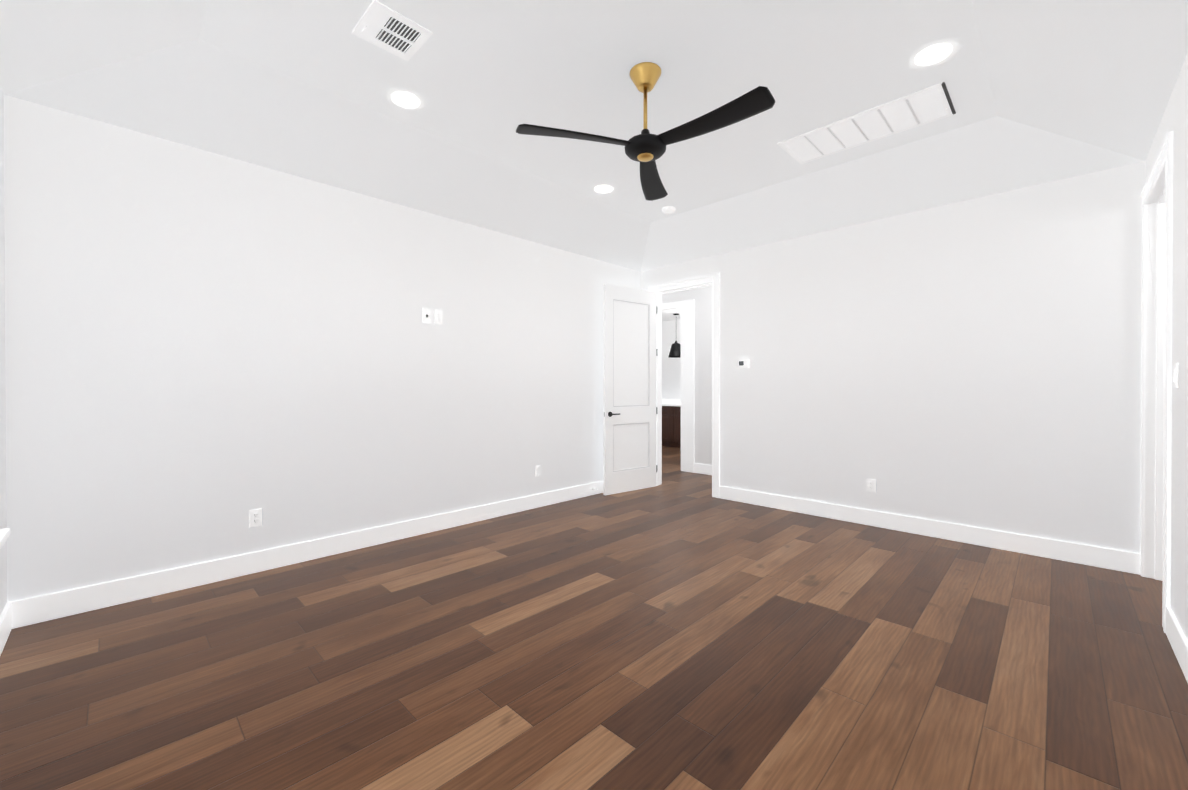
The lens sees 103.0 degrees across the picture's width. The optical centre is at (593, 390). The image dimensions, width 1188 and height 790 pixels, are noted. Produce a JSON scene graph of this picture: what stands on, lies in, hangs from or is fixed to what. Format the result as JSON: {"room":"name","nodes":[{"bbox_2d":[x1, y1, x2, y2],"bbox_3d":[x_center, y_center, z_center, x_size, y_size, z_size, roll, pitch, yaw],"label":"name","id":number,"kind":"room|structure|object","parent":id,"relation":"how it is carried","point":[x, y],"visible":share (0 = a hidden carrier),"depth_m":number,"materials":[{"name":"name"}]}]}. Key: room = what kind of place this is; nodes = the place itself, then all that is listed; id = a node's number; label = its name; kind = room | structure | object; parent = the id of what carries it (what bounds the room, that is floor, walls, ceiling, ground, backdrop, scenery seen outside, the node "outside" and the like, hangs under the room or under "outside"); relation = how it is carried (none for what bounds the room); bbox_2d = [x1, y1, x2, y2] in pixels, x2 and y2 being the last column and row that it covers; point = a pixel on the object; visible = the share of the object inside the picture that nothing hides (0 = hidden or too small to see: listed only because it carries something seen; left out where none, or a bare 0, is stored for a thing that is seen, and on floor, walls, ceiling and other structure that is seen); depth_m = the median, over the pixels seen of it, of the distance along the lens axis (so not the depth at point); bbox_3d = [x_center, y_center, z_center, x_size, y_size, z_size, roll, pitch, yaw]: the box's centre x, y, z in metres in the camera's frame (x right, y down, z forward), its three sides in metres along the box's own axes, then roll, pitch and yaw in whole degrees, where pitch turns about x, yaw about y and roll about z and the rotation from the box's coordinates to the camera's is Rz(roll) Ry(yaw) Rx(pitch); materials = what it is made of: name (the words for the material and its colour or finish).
{"room":"empty bedroom","nodes":[
{"label":"empty bedroom","id":0,"kind":"room"},
{"bbox_2d":[0,86,6,615],"bbox_3d":[-1.545,-0.382,0.878,4.260,3.240,0.140,0,0,44],"label":"wall","id":1,"kind":"structure","parent":0,"point":[3,554],"depth_m":2.36,"materials":[{"name":"white paint"}]},
{"bbox_2d":[0,528,9,547],"bbox_3d":[-1.484,0.690,0.947,3.380,0.114,0.075,0,0,44],"label":"trim","id":2,"kind":"structure","parent":1,"relation":"attached to","point":[4,534],"depth_m":2.07,"materials":[{"name":"white wood"}]},
{"bbox_2d":[0,601,15,655],"bbox_3d":[-1.480,1.167,0.929,4.234,0.140,0.020,0,0,44],"label":"baseboard","id":3,"kind":"structure","parent":1,"relation":"attached to","point":[8,616],"depth_m":2.33,"materials":[{"name":"white wood"}]},
{"bbox_2d":[4,95,640,601],"bbox_3d":[-1.256,-0.401,4.314,0.140,3.240,5.450,0,0,44],"label":"wall","id":4,"kind":"structure","parent":0,"point":[206,351],"depth_m":3.14,"materials":[{"name":"white paint"}]},
{"bbox_2d":[249,508,262,527],"bbox_3d":[-2.274,0.860,3.177,0.009,0.120,0.076,0,0,44],"label":"electrical outlet plate","id":5,"kind":"object","parent":4,"relation":"attached to","point":[255,517],"depth_m":3.18,"materials":[{"name":"white plastic"}]},
{"bbox_2d":[16,481,602,627],"bbox_3d":[-1.203,1.149,4.268,0.020,0.140,5.174,0,0,44],"label":"baseboard","id":6,"kind":"structure","parent":4,"relation":"attached to","point":[60,603],"depth_m":3.16,"materials":[{"name":"white wood"}]},
{"bbox_2d":[422,308,430,323],"bbox_3d":[-1.426,-0.633,4.034,0.009,0.128,0.082,0,0,44],"label":"outlet","id":7,"kind":"object","parent":4,"relation":"attached to","point":[426,316],"depth_m":4.03,"materials":[{"name":"white plastic"}]},
{"bbox_2d":[434,310,442,324],"bbox_3d":[-1.349,-0.633,4.112,0.009,0.128,0.082,0,0,44],"label":"outlet","id":8,"kind":"object","parent":4,"relation":"attached to","point":[438,314],"depth_m":4.11,"materials":[{"name":"white plastic"}]},
{"bbox_2d":[535,465,540,477],"bbox_3d":[-0.578,0.842,4.906,0.009,0.120,0.076,0,0,44],"label":"electrical outlet plate","id":9,"kind":"object","parent":4,"relation":"attached to","point":[537,468],"depth_m":4.90,"materials":[{"name":"white plastic"}]},
{"bbox_2d":[0,446,1187,789],"bbox_3d":[0.812,1.245,5.046,10.200,0.060,9.380,0,0,44],"label":"floor","id":10,"kind":"structure","parent":0,"point":[676,628],"depth_m":2.09,"materials":[{"name":"brown wood"}]},
{"bbox_2d":[662,403,680,446],"bbox_3d":[1.682,0.758,10.150,0.454,0.860,0.582,0,0,44],"label":"base cabinet","id":11,"kind":"object","parent":10,"relation":"on","point":[671,422],"depth_m":9.89,"materials":[{"name":"brown wood"}]},
{"bbox_2d":[674,407,680,447],"bbox_3d":[2.015,0.760,9.824,0.478,0.860,0.582,0,0,44],"label":"base cabinet","id":12,"kind":"object","parent":10,"relation":"on","point":[677,410],"depth_m":9.73,"materials":[{"name":"brown wood"}]},
{"bbox_2d":[0,0,1187,321],"bbox_3d":[0.290,-1.733,5.641,8.600,0.410,9.240,0,0,44],"label":"ceiling","id":13,"kind":"structure","parent":0,"point":[1046,90],"depth_m":2.78,"materials":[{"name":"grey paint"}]},
{"bbox_2d":[352,0,431,60],"bbox_3d":[-1.015,-1.795,2.375,0.285,0.011,0.285,0,0,44],"label":"ceiling vent","id":14,"kind":"object","parent":13,"relation":"in","point":[379,24],"visible":1,"depth_m":2.36,"materials":[{"name":"white metal"}]},
{"bbox_2d":[391,92,419,107],"bbox_3d":[-1.169,-1.800,2.932,0.164,0.006,0.164,0,0,44],"label":"recessed light","id":15,"kind":"object","parent":13,"relation":"in","point":[405,99],"visible":1,"depth_m":2.93,"materials":[{"name":"white plastic"}]},
{"bbox_2d":[595,185,612,192],"bbox_3d":[0.088,-1.807,4.249,0.164,0.006,0.164,0,0,44],"label":"recessed light","id":16,"kind":"object","parent":13,"relation":"in","point":[603,189],"visible":1,"depth_m":4.25,"materials":[{"name":"white"}]},
{"bbox_2d":[516,62,774,200],"bbox_3d":[0.394,-1.556,2.575,1.158,0.492,1.309,0,0,44],"label":"ceiling fan","id":17,"kind":"object","parent":13,"relation":"hanging from","point":[645,148],"visible":1,"depth_m":2.57,"materials":[{"name":"black metal"}]},
{"bbox_2d":[662,206,674,213],"bbox_3d":[0.746,-1.794,4.715,0.132,0.039,0.132,0,0,44],"label":"recessed light","id":18,"kind":"object","parent":13,"relation":"attached to","point":[668,209],"visible":1,"depth_m":4.68,"materials":[{"name":"white plastic"}]},
{"bbox_2d":[668,314,680,357],"bbox_3d":[1.667,-1.110,9.589,0.314,0.878,0.314,0,0,44],"label":"pendant lamp","id":19,"kind":"object","parent":13,"relation":"hanging from","point":[675,350],"visible":0.92,"depth_m":9.50,"materials":[{"name":"black metal"}]},
{"bbox_2d":[778,81,955,163],"bbox_3d":[1.847,-1.800,3.259,0.991,0.011,0.444,0,0,44],"label":"ceiling vent","id":20,"kind":"object","parent":13,"relation":"in","point":[922,106],"visible":1,"depth_m":3.19,"materials":[{"name":"white metal"}]},
{"bbox_2d":[915,43,951,65],"bbox_3d":[1.819,-1.798,2.534,0.164,0.006,0.164,0,0,44],"label":"recessed light","id":21,"kind":"object","parent":13,"relation":"in","point":[936,53],"visible":1,"depth_m":2.53,"materials":[{"name":"white plastic"}]},
{"bbox_2d":[662,319,680,398],"bbox_3d":[2.385,-0.181,9.968,5.540,2.740,0.140,0,0,44],"label":"wall","id":22,"kind":"structure","parent":0,"point":[671,367],"depth_m":10.52,"materials":[{"name":"white paint"}]},
{"bbox_2d":[662,286,711,464],"bbox_3d":[1.551,-0.165,6.934,8.600,2.740,0.140,0,0,44],"label":"wall","id":23,"kind":"structure","parent":0,"point":[702,297],"depth_m":6.82,"materials":[{"name":"white paint"}]},
{"bbox_2d":[662,299,694,472],"bbox_3d":[0.997,-0.064,7.461,1.452,2.533,0.171,0,0,44],"label":"door frame","id":24,"kind":"structure","parent":23,"relation":"attached to","point":[687,307],"depth_m":6.96,"materials":[{"name":"white wood"}]},
{"bbox_2d":[694,463,711,474],"bbox_3d":[2.917,1.143,5.492,4.340,0.140,0.016,0,0,44],"label":"baseboard","id":25,"kind":"structure","parent":23,"relation":"attached to","point":[698,468],"depth_m":6.80,"materials":[{"name":"white"}]},
{"bbox_2d":[641,161,1145,552],"bbox_3d":[2.224,-0.402,4.620,4.400,3.240,0.140,0,0,44],"label":"wall","id":26,"kind":"structure","parent":0,"point":[975,362],"depth_m":3.83,"materials":[{"name":"white paint"}]},
{"bbox_2d":[603,284,656,494],"bbox_3d":[0.449,-0.008,5.679,0.835,2.429,0.142,0,0,-38],"label":"bedroom door","id":27,"kind":"structure","parent":26,"relation":"in","point":[629,378],"depth_m":5.65,"materials":[{"name":"white wood"}]},
{"bbox_2d":[648,273,719,497],"bbox_3d":[1.107,-0.053,5.718,1.016,2.536,0.180,0,0,44],"label":"door frame","id":28,"kind":"structure","parent":26,"relation":"attached to","point":[713,280],"depth_m":5.37,"materials":[{"name":"white wood"}]},
{"bbox_2d":[738,360,749,367],"bbox_3d":[1.616,-0.285,5.100,0.124,0.090,0.026,0,0,44],"label":"thermostat","id":29,"kind":"object","parent":26,"relation":"attached to","point":[743,363],"visible":0.98,"depth_m":5.08,"materials":[{"name":"white plastic"}]},
{"bbox_2d":[867,479,876,492],"bbox_3d":[2.499,0.862,4.253,0.076,0.120,0.009,0,0,44],"label":"electrical outlet plate","id":30,"kind":"object","parent":26,"relation":"attached to","point":[871,483],"depth_m":4.25,"materials":[{"name":"white plastic"}]},
{"bbox_2d":[719,486,1139,574],"bbox_3d":[2.526,1.150,4.222,3.120,0.140,0.016,0,0,44],"label":"baseboard","id":31,"kind":"structure","parent":26,"relation":"attached to","point":[1113,559],"depth_m":3.82,"materials":[{"name":"white wood"}]},
{"bbox_2d":[1145,54,1187,639],"bbox_3d":[1.836,-0.384,1.183,0.140,3.240,5.310,0,0,44],"label":"wall","id":32,"kind":"structure","parent":0,"point":[1175,118],"depth_m":2.23,"materials":[{"name":"white paint"}]},
{"bbox_2d":[1140,131,1172,632],"bbox_3d":[3.337,-0.037,2.715,0.180,2.536,1.103,0,0,44],"label":"door frame","id":33,"kind":"structure","parent":32,"relation":"attached to","point":[1156,372],"depth_m":3.04,"materials":[{"name":"white wood"}]},
{"bbox_2d":[1172,363,1178,388],"bbox_3d":[2.791,-0.068,2.269,0.014,0.123,0.079,0,0,44],"label":"switch plate","id":34,"kind":"object","parent":32,"relation":"attached to","point":[1175,379],"visible":0.96,"depth_m":2.25,"materials":[{"name":"white plastic"}]},
{"bbox_2d":[1165,606,1187,682],"bbox_3d":[1.469,1.168,0.925,0.020,0.140,4.084,0,0,44],"label":"baseboard","id":35,"kind":"structure","parent":32,"relation":"attached to","point":[1177,639],"depth_m":2.16,"materials":[{"name":"white wood"}]}
]}

